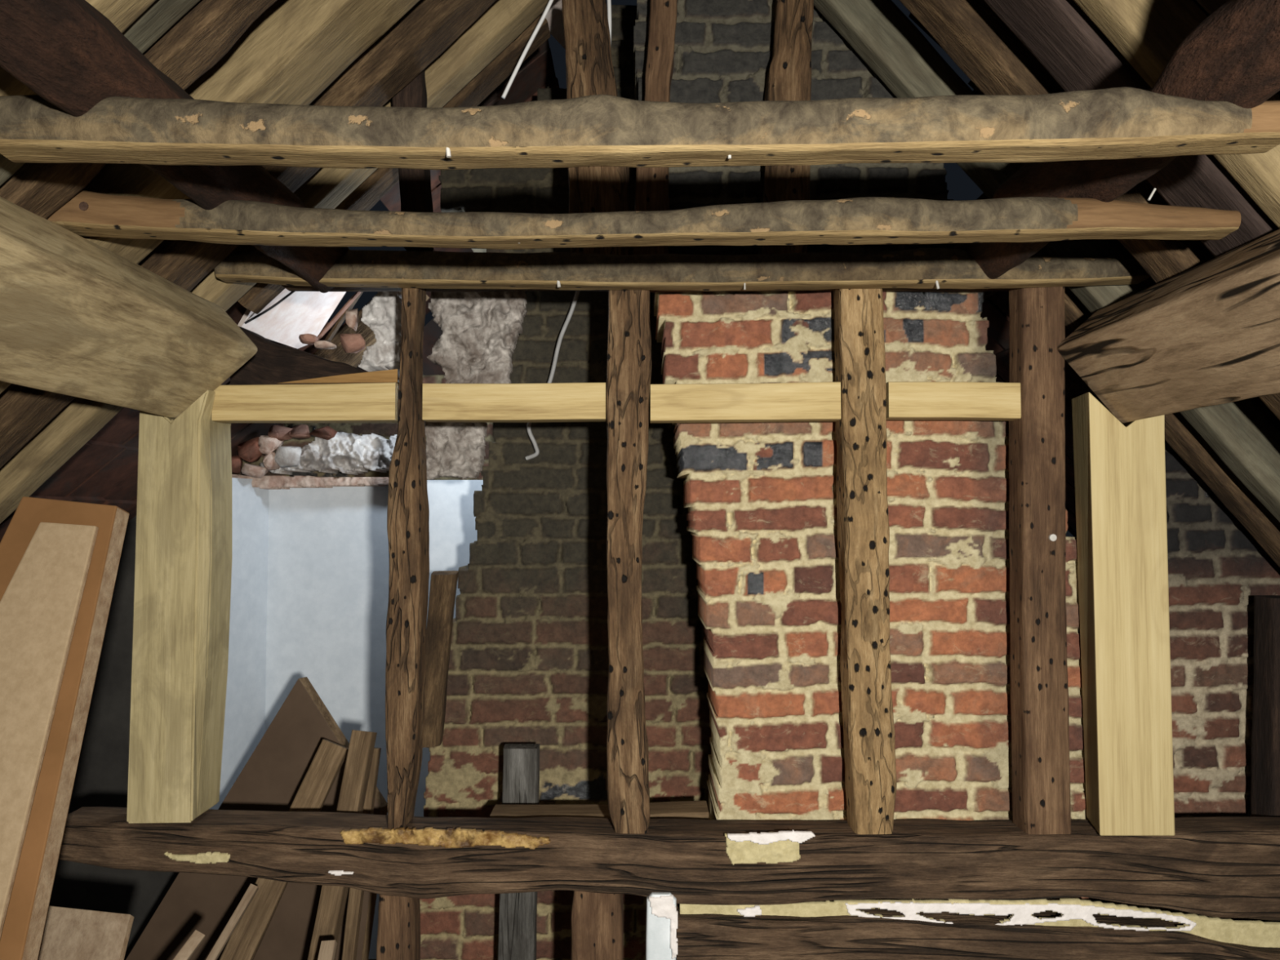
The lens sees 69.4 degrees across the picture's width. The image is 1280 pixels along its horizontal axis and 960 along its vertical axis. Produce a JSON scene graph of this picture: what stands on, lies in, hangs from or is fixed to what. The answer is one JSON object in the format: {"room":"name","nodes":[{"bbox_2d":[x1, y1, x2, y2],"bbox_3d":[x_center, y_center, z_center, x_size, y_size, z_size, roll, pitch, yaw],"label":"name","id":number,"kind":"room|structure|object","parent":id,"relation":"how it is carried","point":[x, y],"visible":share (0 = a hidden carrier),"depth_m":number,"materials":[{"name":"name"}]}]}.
{"room":"attic","nodes":[
{"label":"attic","id":0,"kind":"room"},
{"bbox_2d":[48,515,178,959],"bbox_3d":[-1.612,0.804,2.945,0.508,1.627,0.110,0,-2,0],"label":"wall","id":1,"kind":"structure","parent":0,"point":[101,778],"depth_m":2.89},
{"bbox_2d":[209,477,269,809],"bbox_3d":[-1.351,0.810,3.085,0.085,1.627,0.381,-1,-2,14],"label":"wall","id":2,"kind":"structure","parent":0,"point":[244,727],"depth_m":3.08,"materials":[{"name":"white paint"}]},
{"bbox_2d":[231,454,243,473],"bbox_3d":[-1.344,-0.052,3.066,0.045,0.060,0.080,1,-2,-14],"label":"rubble stone","id":3,"kind":"object","parent":2,"relation":"on","point":[237,461],"visible":0.7,"depth_m":3.05,"materials":[{"name":"red stone"}]},
{"bbox_2d":[265,480,483,959],"bbox_3d":[-0.698,0.816,3.245,1.174,1.627,0.150,0,-2,0],"label":"wall","id":4,"kind":"structure","parent":0,"point":[328,558],"depth_m":3.19,"materials":[{"name":"white paint"}]},
{"bbox_2d":[231,474,388,489],"bbox_3d":[-1.081,0.007,3.168,0.648,0.049,0.121,0,-2,0],"label":"mortar","id":5,"kind":"object","parent":4,"relation":"on","point":[275,482],"visible":0.76,"depth_m":3.12,"materials":[{"name":"pink concrete"}]},
{"bbox_2d":[241,463,268,478],"bbox_3d":[-1.276,-0.031,3.061,0.079,0.050,0.086,1,-2,-13],"label":"rubble stone","id":6,"kind":"object","parent":5,"relation":"on","point":[249,469],"visible":1,"depth_m":3.03,"materials":[{"name":"pink stone"}]},
{"bbox_2d":[236,436,262,462],"bbox_3d":[-1.296,-0.101,3.067,0.106,0.086,0.080,0,-2,0],"label":"rubble stone","id":7,"kind":"object","parent":6,"relation":"on","point":[248,451],"visible":0.93,"depth_m":3.04,"materials":[{"name":"red stone"}]},
{"bbox_2d":[262,451,279,470],"bbox_3d":[-1.222,-0.063,3.067,0.050,0.063,0.082,0,-2,0],"label":"rubble stone","id":8,"kind":"object","parent":6,"relation":"on","point":[268,461],"visible":0.88,"depth_m":3.04,"materials":[{"name":"beige stone"}]},
{"bbox_2d":[257,435,284,453],"bbox_3d":[-1.228,-0.118,3.071,0.077,0.068,0.079,0,-2,0],"label":"rubble stone","id":9,"kind":"object","parent":8,"relation":"on","point":[267,444],"visible":0.82,"depth_m":3.04,"materials":[{"name":"stone"}]},
{"bbox_2d":[267,425,292,440],"bbox_3d":[-1.192,-0.156,3.067,0.065,0.054,0.086,-2,-3,43],"label":"rubble stone","id":10,"kind":"object","parent":9,"relation":"on","point":[280,433],"visible":0.94,"depth_m":3.04,"materials":[{"name":"pink stone"}]},
{"bbox_2d":[259,431,396,475],"bbox_3d":[-1.047,-0.091,3.154,0.482,0.139,0.195,0,-2,0],"label":"plaster","id":11,"kind":"object","parent":5,"relation":"on","point":[353,454],"visible":0.76,"depth_m":3.10,"materials":[{"name":"white paint"}]},
{"bbox_2d":[274,446,301,467],"bbox_3d":[-1.167,-0.076,3.049,0.098,0.071,0.042,0,-2,10],"label":"rubble stone","id":12,"kind":"object","parent":11,"relation":"on","point":[285,456],"visible":1,"depth_m":3.03,"materials":[{"name":"grey stone"}]},
{"bbox_2d":[288,424,311,439],"bbox_3d":[-1.129,-0.162,3.075,0.067,0.048,0.069,0,-2,0],"label":"rubble stone","id":13,"kind":"object","parent":11,"relation":"on","point":[300,431],"visible":1,"depth_m":3.06,"materials":[{"name":"pink stone"}]},
{"bbox_2d":[309,426,337,439],"bbox_3d":[-1.050,-0.157,3.067,0.082,0.048,0.081,0,-2,0],"label":"rubble stone","id":14,"kind":"object","parent":11,"relation":"on","point":[326,433],"visible":1,"depth_m":3.04,"materials":[{"name":"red stone"}]},
{"bbox_2d":[231,374,495,479],"bbox_3d":[-1.026,-0.178,3.324,0.992,0.384,0.140,0,-2,0],"label":"wall","id":15,"kind":"structure","parent":4,"relation":"on","point":[385,430],"depth_m":3.26,"materials":[{"name":"stone"}]},
{"bbox_2d":[0,0,1279,542],"bbox_3d":[0.034,-0.438,1.868,4.109,2.148,3.298,0,-2,0],"label":"roof underside","id":16,"kind":"structure","parent":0,"point":[104,470],"depth_m":2.60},
{"bbox_2d":[0,0,155,96],"bbox_3d":[-0.857,-0.547,1.235,1.865,1.805,0.078,0,-2,0],"label":"rafter","id":17,"kind":"object","parent":16,"relation":"attached to","point":[122,13],"visible":0.13,"depth_m":1.23,"materials":[{"name":"brown wood"}]},
{"bbox_2d":[0,0,199,186],"bbox_3d":[-0.860,-0.547,1.316,1.851,1.791,0.064,0,-2,0],"label":"rafter","id":18,"kind":"object","parent":16,"relation":"attached to","point":[161,15],"visible":0.22,"depth_m":1.32,"materials":[{"name":"grey wood"}]},
{"bbox_2d":[0,0,277,218],"bbox_3d":[-0.857,-0.540,1.405,1.865,1.805,0.095,0,-2,0],"label":"rafter","id":19,"kind":"object","parent":16,"relation":"attached to","point":[206,33],"visible":0.32,"depth_m":1.39,"materials":[{"name":"brown wood"}]},
{"bbox_2d":[0,0,419,394],"bbox_3d":[-0.857,-0.530,1.630,1.866,1.806,0.168,0,-2,0],"label":"rafter","id":20,"kind":"object","parent":16,"relation":"attached to","point":[294,50],"visible":0.28,"depth_m":1.57,"materials":[{"name":"brown wood"}]},
{"bbox_2d":[0,0,496,467],"bbox_3d":[-0.857,-0.523,1.850,1.867,1.807,0.114,0,-2,0],"label":"rafter","id":21,"kind":"object","parent":16,"relation":"attached to","point":[429,27],"visible":0.32,"depth_m":1.82,"materials":[{"name":"brown wood"}]},
{"bbox_2d":[237,288,346,348],"bbox_3d":[-0.931,-0.507,2.572,0.248,0.240,0.526,0,-2,0],"label":"paper sheet","id":22,"kind":"object","parent":16,"relation":"attached to","point":[301,313],"visible":0.41,"depth_m":2.60,"materials":[{"name":"white paper"}]},
{"bbox_2d":[244,291,294,324],"bbox_3d":[-0.959,-0.464,2.424,0.148,0.118,0.010,0,-2,-12],"label":"cable","id":23,"kind":"object","parent":22,"relation":"attached to","point":[291,292],"visible":0.77,"depth_m":2.42,"materials":[{"name":"black plastic"}]},
{"bbox_2d":[230,326,365,385],"bbox_3d":[-0.790,-0.277,2.245,0.356,0.185,0.129,0,-2,0],"label":"wooden board","id":24,"kind":"object","parent":16,"relation":"attached to","point":[273,363],"visible":0.37,"depth_m":2.18,"materials":[{"name":"brown wood"}]},
{"bbox_2d":[298,333,318,345],"bbox_3d":[-0.811,-0.343,2.256,0.047,0.021,0.061,0,-2,0],"label":"shard","id":25,"kind":"object","parent":24,"relation":"on","point":[307,339],"visible":0.97,"depth_m":2.24,"materials":[{"name":"pink ceramic"}]},
{"bbox_2d":[314,340,336,349],"bbox_3d":[-0.769,-0.329,2.258,0.051,0.018,0.056,1,-2,-17],"label":"shard","id":26,"kind":"object","parent":24,"relation":"on","point":[322,344],"visible":1,"depth_m":2.24},
{"bbox_2d":[340,333,365,353],"bbox_3d":[-0.701,-0.333,2.253,0.069,0.046,0.058,0,-2,0],"label":"shard","id":27,"kind":"object","parent":24,"relation":"on","point":[351,343],"visible":1,"depth_m":2.24,"materials":[{"name":"pink ceramic"}]},
{"bbox_2d":[345,308,359,330],"bbox_3d":[-0.702,-0.394,2.260,0.026,0.054,0.056,0,-2,0],"label":"shard","id":28,"kind":"object","parent":27,"relation":"on","point":[352,315],"visible":1,"depth_m":2.24},
{"bbox_2d":[358,291,401,372],"bbox_3d":[-0.633,-0.370,2.280,0.109,0.196,0.109,0,-2,0],"label":"plaster patch","id":29,"kind":"object","parent":24,"relation":"on","point":[383,314],"visible":0.91,"depth_m":2.25,"materials":[{"name":"beige paint"}]},
{"bbox_2d":[317,291,360,339],"bbox_3d":[-0.765,-0.414,2.338,0.115,0.135,0.024,1,-3,-26],"label":"lath","id":30,"kind":"object","parent":16,"relation":"attached to","point":[354,296],"visible":0.9,"depth_m":2.33,"materials":[{"name":"pink wood"}]},
{"bbox_2d":[324,291,363,342],"bbox_3d":[-0.760,-0.422,2.373,0.113,0.160,0.027,2,-3,-35],"label":"lath","id":31,"kind":"object","parent":16,"relation":"attached to","point":[342,317],"visible":0.65,"depth_m":2.36,"materials":[{"name":"brown wood"}]},
{"bbox_2d":[313,291,429,367],"bbox_3d":[-0.895,-0.442,2.919,0.448,0.438,0.084,0,-2,0],"label":"rafter","id":32,"kind":"object","parent":16,"relation":"attached to","point":[337,354],"visible":0.13,"depth_m":2.88,"materials":[{"name":"brown wood"}]},
{"bbox_2d":[237,13,550,314],"bbox_3d":[-0.595,-0.763,2.162,0.763,0.743,0.094,0,-2,0],"label":"rafter","id":33,"kind":"object","parent":16,"relation":"attached to","point":[363,197],"visible":0.3,"depth_m":2.13,"materials":[{"name":"brown wood"}]},
{"bbox_2d":[425,421,487,479],"bbox_3d":[-0.474,-0.078,2.372,0.152,0.152,0.076,0,-2,0],"label":"plaster","id":34,"kind":"object","parent":16,"relation":"attached to","point":[453,449],"visible":0.94,"depth_m":2.36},
{"bbox_2d":[426,290,527,383],"bbox_3d":[-0.413,-0.360,2.334,0.244,0.272,0.102,0,-2,0],"label":"plaster","id":35,"kind":"object","parent":16,"relation":"attached to","point":[481,330],"visible":0.92,"depth_m":2.31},
{"bbox_2d":[541,0,565,49],"bbox_3d":[-0.202,-1.174,2.349,0.119,0.145,0.610,-1,-2,14],"label":"lining","id":36,"kind":"object","parent":16,"relation":"attached to","point":[553,17],"visible":0.21,"depth_m":2.37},
{"bbox_2d":[899,0,1279,420],"bbox_3d":[1.014,-0.444,1.752,1.717,1.949,0.112,0,-2,0],"label":"rafter","id":37,"kind":"object","parent":16,"relation":"attached to","point":[970,32],"visible":0.27,"depth_m":1.72,"materials":[{"name":"brown wood"}]},
{"bbox_2d":[983,0,1279,257],"bbox_3d":[1.014,-0.453,1.546,1.712,1.948,0.150,0,-2,0],"label":"rafter","id":38,"kind":"object","parent":16,"relation":"attached to","point":[1062,37],"visible":0.42,"depth_m":1.52,"materials":[{"name":"brown wood"}]},
{"bbox_2d":[982,90,1279,300],"bbox_3d":[0.988,-0.567,1.924,0.034,0.037,2.000,0,-2,0],"label":"batten","id":39,"kind":"object","parent":38,"relation":"on","point":[986,294],"visible":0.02,"depth_m":2.62,"materials":[{"name":"brown wood"}]},
{"bbox_2d":[1032,253,1279,567],"bbox_3d":[1.371,-0.017,2.138,0.999,1.125,0.075,0,-2,0],"label":"rafter","id":40,"kind":"object","parent":16,"relation":"attached to","point":[1180,435],"visible":0.3,"depth_m":2.11,"materials":[{"name":"brown wood"}]},
{"bbox_2d":[1073,0,1279,228],"bbox_3d":[1.014,-0.458,1.424,1.714,1.948,0.062,0,-2,0],"label":"rafter","id":41,"kind":"object","parent":16,"relation":"attached to","point":[1147,33],"visible":0.5,"depth_m":1.41,"materials":[{"name":"brown wood"}]},
{"bbox_2d":[422,317,1106,914],"bbox_3d":[-0.100,0.086,3.459,3.700,3.104,0.080,0,-2,0],"label":"wall","id":42,"kind":"structure","parent":0,"point":[433,331],"depth_m":3.44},
{"bbox_2d":[1095,394,1279,920],"bbox_3d":[1.418,0.663,2.270,0.495,1.855,0.140,0,-2,0],"label":"wall","id":43,"kind":"structure","parent":0,"point":[1216,568],"depth_m":2.22,"materials":[{"name":"brick"}]},
{"bbox_2d":[1250,595,1279,921],"bbox_3d":[1.458,0.818,2.109,0.113,1.098,0.083,0,-2,0],"label":"post","id":44,"kind":"object","parent":43,"relation":"attached to","point":[1265,731],"visible":0.67,"depth_m":2.11,"materials":[{"name":"brown wood"}]},
{"bbox_3d":[0.000,1.595,1.738,5.200,0.050,4.400,0,-2,0],"label":"floor","id":45,"kind":"structure","parent":0,"visible":0},
{"bbox_2d":[37,906,133,959],"bbox_3d":[-1.060,0.917,1.703,0.210,0.215,0.156,0,-2,0],"label":"board","id":46,"kind":"object","parent":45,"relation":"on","point":[68,934],"visible":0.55,"depth_m":1.74,"materials":[{"name":"brown wood"}]},
{"bbox_2d":[0,496,128,959],"bbox_3d":[-1.162,0.423,1.619,0.376,0.792,0.266,0,-2,0],"label":"panel frame","id":47,"kind":"object","parent":46,"relation":"on","point":[21,936],"visible":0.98,"depth_m":1.61,"materials":[{"name":"brown wood"}]},
{"bbox_2d":[0,522,98,938],"bbox_3d":[-1.144,0.420,1.577,0.295,0.694,0.227,0,-2,0],"label":"panel","id":48,"kind":"object","parent":47,"relation":"on","point":[40,605],"visible":1,"depth_m":1.61,"materials":[{"name":"beige wood"}]},
{"bbox_2d":[173,929,204,959],"bbox_3d":[-1.054,1.214,1.355,0.031,0.693,1.004,-1,-2,22],"label":"plank","id":49,"kind":"object","parent":45,"relation":"on","point":[186,952],"visible":1,"depth_m":1.80,"materials":[{"name":"brown wood"}]},
{"bbox_2d":[205,884,257,959],"bbox_3d":[-1.000,1.230,1.742,0.026,0.687,0.697,-1,-2,24],"label":"plank","id":50,"kind":"object","parent":45,"relation":"on","point":[252,889],"visible":1,"depth_m":2.00,"materials":[{"name":"brown wood"}]},
{"bbox_2d":[125,676,387,959],"bbox_3d":[-1.081,1.032,2.375,0.856,1.041,0.028,0,-2,0],"label":"wooden board","id":51,"kind":"object","parent":45,"relation":"on","point":[271,779],"visible":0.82,"depth_m":2.36,"materials":[{"name":"brown wood"}]},
{"bbox_2d":[219,738,348,959],"bbox_3d":[-0.922,1.106,2.088,0.515,0.974,0.058,2,-3,-35],"label":"plank","id":52,"kind":"object","parent":45,"relation":"on","point":[246,940],"visible":0.58,"depth_m":2.13,"materials":[{"name":"brown wood"}]},
{"bbox_2d":[317,940,337,959],"bbox_3d":[-0.619,1.250,1.585,0.032,0.634,0.628,0,-2,-4],"label":"plank","id":53,"kind":"object","parent":45,"relation":"on","point":[327,949],"visible":1,"depth_m":1.88,"materials":[{"name":"brown wood"}]},
{"bbox_2d":[307,729,377,959],"bbox_3d":[-0.705,1.082,2.032,0.066,1.008,0.340,-1,-2,24],"label":"plank","id":54,"kind":"object","parent":45,"relation":"on","point":[332,900],"visible":0.67,"depth_m":2.11,"materials":[{"name":"brown wood"}]},
{"bbox_2d":[342,747,381,959],"bbox_3d":[-0.685,1.119,2.179,0.036,0.932,0.204,-1,-2,22],"label":"plank","id":55,"kind":"object","parent":45,"relation":"on","point":[355,900],"visible":0.48,"depth_m":2.19,"materials":[{"name":"brown wood"}]},
{"bbox_2d":[497,743,539,959],"bbox_3d":[-0.302,1.068,2.264,0.106,0.823,0.051,0,-2,0],"label":"wooden post","id":56,"kind":"object","parent":45,"relation":"on","point":[517,913],"visible":0.59,"depth_m":2.24,"materials":[{"name":"grey wood"}]},
{"bbox_2d":[419,4,711,959],"bbox_3d":[-0.196,0.159,2.610,0.925,2.890,0.320,0,-2,0],"label":"brick wall","id":57,"kind":"structure","parent":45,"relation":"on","point":[528,661],"depth_m":2.45,"materials":[{"name":"brick"}]},
{"bbox_2d":[422,570,458,747],"bbox_3d":[-0.512,0.442,2.325,0.062,0.418,0.181,0,-2,5],"label":"plank","id":58,"kind":"object","parent":57,"relation":"attached to","point":[443,584],"visible":0.83,"depth_m":2.32,"materials":[{"name":"brown wood"}]},
{"bbox_2d":[525,290,580,460],"bbox_3d":[-0.229,-0.283,2.426,0.155,0.460,0.024,-1,-2,16],"label":"cable","id":59,"kind":"object","parent":57,"relation":"hanging from","point":[535,454],"visible":0.73,"depth_m":2.42,"materials":[{"name":"white plastic"}]},
{"bbox_2d":[633,0,1088,911],"bbox_3d":[0.491,0.216,2.201,1.012,2.743,0.303,0,-2,0],"label":"chimney stack","id":60,"kind":"object","parent":45,"relation":"on","point":[760,498],"visible":0.48,"depth_m":2.06,"materials":[{"name":"brick"}]},
{"bbox_2d":[489,800,708,819],"bbox_3d":[-0.092,0.776,2.136,0.496,0.045,0.091,0,-2,0],"label":"board","id":61,"kind":"object","parent":60,"relation":"attached to","point":[682,809],"visible":0.42,"depth_m":2.12,"materials":[{"name":"brown wood"}]},
{"bbox_2d":[676,900,1279,959],"bbox_3d":[0.773,1.037,1.956,1.396,0.264,0.138,0,-2,0],"label":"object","id":62,"kind":"structure","parent":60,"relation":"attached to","point":[704,936],"depth_m":1.90,"materials":[{"name":"brown wood"}]},
{"bbox_2d":[58,806,1279,920],"bbox_3d":[0.181,0.820,1.962,2.811,0.214,0.153,0,-2,0],"label":"tie beam","id":63,"kind":"structure","parent":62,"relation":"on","point":[1213,866],"depth_m":1.91,"materials":[{"name":"brown wood"}]},
{"bbox_2d":[126,389,232,823],"bbox_3d":[-0.983,0.262,1.989,0.154,0.900,0.135,0,-2,0],"label":"post","id":64,"kind":"object","parent":63,"relation":"on","point":[183,567],"visible":0.83,"depth_m":1.93,"materials":[{"name":"beige wood"}]},
{"bbox_2d":[0,196,257,418],"bbox_3d":[-0.941,-0.285,1.116,0.252,0.244,1.708,0,-2,0],"label":"purlin","id":65,"kind":"object","parent":64,"relation":"on","point":[79,318],"visible":0.99,"depth_m":1.51,"materials":[{"name":"brown wood"}]},
{"bbox_2d":[0,0,555,523],"bbox_3d":[-0.857,-0.515,2.032,1.864,1.806,0.093,0,-2,0],"label":"rafter","id":66,"kind":"object","parent":65,"relation":"on","point":[504,21],"visible":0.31,"depth_m":2.00,"materials":[{"name":"brown wood"}]},
{"bbox_2d":[501,0,553,98],"bbox_3d":[-0.238,-0.936,1.987,0.119,0.232,0.011,0,-2,3],"label":"cable","id":67,"kind":"object","parent":66,"relation":"hanging from","point":[550,2],"visible":1,"depth_m":1.98,"materials":[{"name":"white plastic"}]},
{"bbox_2d":[47,187,1240,249],"bbox_3d":[0.006,-0.420,1.483,1.873,0.087,0.075,0,-2,0],"label":"ceiling beam","id":68,"kind":"structure","parent":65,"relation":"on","point":[867,220],"depth_m":1.45,"materials":[{"name":"brown wood"}]},
{"bbox_2d":[0,0,350,293],"bbox_3d":[-0.675,-0.503,1.181,0.140,0.141,1.620,0,-2,0],"label":"upper purlin","id":69,"kind":"object","parent":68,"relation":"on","point":[70,55],"visible":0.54,"depth_m":1.09,"materials":[{"name":"brown wood"}]},
{"bbox_2d":[0,86,1279,169],"bbox_3d":[0.000,-0.436,1.149,1.587,0.094,0.081,0,-2,0],"label":"ceiling beam","id":70,"kind":"structure","parent":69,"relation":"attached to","point":[1124,122],"depth_m":1.11,"materials":[{"name":"brown wood"}]},
{"bbox_2d":[211,382,399,422],"bbox_3d":[-0.717,-0.166,1.998,0.391,0.082,0.055,0,-2,0],"label":"rail","id":71,"kind":"object","parent":64,"relation":"attached to","point":[363,402],"visible":0.94,"depth_m":1.97,"materials":[{"name":"beige wood"}]},
{"bbox_2d":[276,368,399,384],"bbox_3d":[-0.669,-0.229,2.066,0.268,0.032,0.050,0,-2,0],"label":"wedge","id":72,"kind":"object","parent":71,"relation":"on","point":[387,375],"visible":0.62,"depth_m":2.04,"materials":[{"name":"orange wood"}]},
{"bbox_2d":[376,894,420,959],"bbox_3d":[-0.510,1.060,1.954,0.082,0.418,0.094,0,-2,0],"label":"stud","id":73,"kind":"object","parent":63,"relation":"attached to","point":[398,935],"visible":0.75,"depth_m":1.92,"materials":[{"name":"brown wood"}]},
{"bbox_2d":[385,288,429,829],"bbox_3d":[-0.498,0.153,1.988,0.078,1.149,0.092,0,-2,0],"label":"stud","id":74,"kind":"object","parent":63,"relation":"on","point":[408,508],"visible":0.98,"depth_m":1.95,"materials":[{"name":"brown wood"}]},
{"bbox_2d":[570,890,623,959],"bbox_3d":[-0.089,1.060,1.954,0.116,0.418,0.092,0,-2,0],"label":"stud","id":75,"kind":"object","parent":63,"relation":"attached to","point":[597,918],"visible":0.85,"depth_m":1.92,"materials":[{"name":"brown wood"}]},
{"bbox_2d":[605,289,651,833],"bbox_3d":[-0.024,0.158,1.988,0.098,1.159,0.091,0,-2,0],"label":"stud","id":76,"kind":"object","parent":63,"relation":"on","point":[628,373],"visible":0.98,"depth_m":1.95,"materials":[{"name":"brown wood"}]},
{"bbox_2d":[422,382,606,422],"bbox_3d":[-0.269,-0.167,1.998,0.391,0.081,0.055,0,-2,0],"label":"rail","id":77,"kind":"object","parent":76,"relation":"attached to","point":[539,402],"visible":0.99,"depth_m":1.97,"materials":[{"name":"brown wood"}]},
{"bbox_2d":[281,284,1011,292],"bbox_3d":[0.048,-0.452,2.038,1.658,0.063,0.071,0,-2,0],"label":"rail","id":78,"kind":"object","parent":76,"relation":"on","point":[291,288],"visible":0.14,"depth_m":2.05,"materials":[{"name":"brown wood"}]},
{"bbox_2d":[561,0,631,254],"bbox_3d":[-0.097,-0.778,2.052,0.155,0.593,0.076,0,-2,0],"label":"stud","id":79,"kind":"object","parent":78,"relation":"on","point":[589,70],"visible":0.53,"depth_m":2.02,"materials":[{"name":"brown wood"}]},
{"bbox_2d":[607,0,611,45],"bbox_3d":[-0.071,-1.066,2.144,0.012,0.137,0.010,0,-2,0],"label":"cable","id":80,"kind":"object","parent":79,"relation":"attached to","point":[609,2],"visible":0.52,"depth_m":2.14,"materials":[{"name":"white plastic"}]},
{"bbox_2d":[632,0,677,254],"bbox_3d":[0.034,-0.778,2.053,0.098,0.593,0.076,0,-2,0],"label":"stud","id":81,"kind":"object","parent":78,"relation":"on","point":[651,190],"visible":0.55,"depth_m":2.02,"materials":[{"name":"brown wood"}]},
{"bbox_2d":[761,0,813,253],"bbox_3d":[0.327,-0.778,2.052,0.114,0.593,0.075,0,-2,0],"label":"stud","id":82,"kind":"object","parent":78,"relation":"on","point":[788,78],"visible":0.56,"depth_m":2.02,"materials":[{"name":"brown wood"}]},
{"bbox_2d":[813,0,1279,522],"bbox_3d":[1.013,-0.434,2.024,1.714,1.948,0.073,0,-2,0],"label":"rafter","id":83,"kind":"object","parent":82,"relation":"on","point":[886,39],"visible":0.49,"depth_m":2.01,"materials":[{"name":"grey wood"}]},
{"bbox_2d":[645,892,677,959],"bbox_3d":[0.044,1.054,1.935,0.068,0.404,0.110,0,-2,0],"label":"post","id":84,"kind":"object","parent":63,"relation":"attached to","point":[661,917],"visible":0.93,"depth_m":1.89,"materials":[{"name":"white paint"}]},
{"bbox_2d":[833,288,897,834],"bbox_3d":[0.483,0.159,1.988,0.114,1.161,0.092,0,-2,0],"label":"stud","id":85,"kind":"object","parent":63,"relation":"on","point":[863,530],"visible":0.99,"depth_m":1.95,"materials":[{"name":"beige wood"}]},
{"bbox_2d":[214,248,1150,291],"bbox_3d":[0.089,-0.441,1.944,1.937,0.093,0.075,0,-2,0],"label":"ceiling beam","id":86,"kind":"structure","parent":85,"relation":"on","point":[918,268],"depth_m":1.91,"materials":[{"name":"brown wood"}]},
{"bbox_2d":[391,68,433,250],"bbox_3d":[-0.480,-0.714,1.955,0.084,0.457,0.071,0,-2,0],"label":"stud","id":87,"kind":"object","parent":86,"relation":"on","point":[415,184],"visible":0.3,"depth_m":1.93,"materials":[{"name":"brown wood"}]},
{"bbox_2d":[952,0,1279,279],"bbox_3d":[0.725,-0.520,1.182,0.154,0.157,1.620,0,-2,0],"label":"upper purlin","id":88,"kind":"object","parent":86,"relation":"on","point":[1233,55],"visible":0.42,"depth_m":1.14,"materials":[{"name":"brown wood"}]},
{"bbox_2d":[649,382,840,422],"bbox_3d":[0.225,-0.167,1.998,0.406,0.084,0.055,0,-2,0],"label":"rail","id":89,"kind":"object","parent":85,"relation":"attached to","point":[804,402],"visible":1,"depth_m":1.97,"materials":[{"name":"brown wood"}]},
{"bbox_2d":[1008,286,1071,834],"bbox_3d":[0.857,0.159,1.985,0.104,1.161,0.093,0,-2,0],"label":"stud","id":90,"kind":"object","parent":63,"relation":"on","point":[1038,667],"visible":0.94,"depth_m":1.95,"materials":[{"name":"brown wood"}]},
{"bbox_2d":[885,382,1021,421],"bbox_3d":[0.671,-0.170,1.998,0.282,0.079,0.055,0,-2,0],"label":"rail","id":91,"kind":"object","parent":90,"relation":"attached to","point":[905,401],"visible":0.97,"depth_m":1.97,"materials":[{"name":"brown wood"}]},
{"bbox_2d":[1071,391,1174,835],"bbox_3d":[1.043,0.276,1.985,0.202,0.919,0.128,0,-2,0],"label":"post","id":92,"kind":"object","parent":63,"relation":"on","point":[1120,468],"visible":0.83,"depth_m":1.92,"materials":[{"name":"beige wood"}]},
{"bbox_2d":[1057,228,1279,422],"bbox_3d":[1.001,-0.276,1.111,0.236,0.245,1.698,0,-2,0],"label":"purlin","id":93,"kind":"object","parent":92,"relation":"on","point":[1207,334],"visible":1,"depth_m":1.58,"materials":[{"name":"brown wood"}]},
{"bbox_2d":[680,897,1279,947],"bbox_3d":[0.741,0.943,1.929,1.315,0.128,0.024,0,-2,0],"label":"torn plaster edge","id":94,"kind":"object","parent":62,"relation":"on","point":[1075,912],"visible":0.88,"depth_m":1.93,"materials":[{"name":"beige paint"}]}
]}

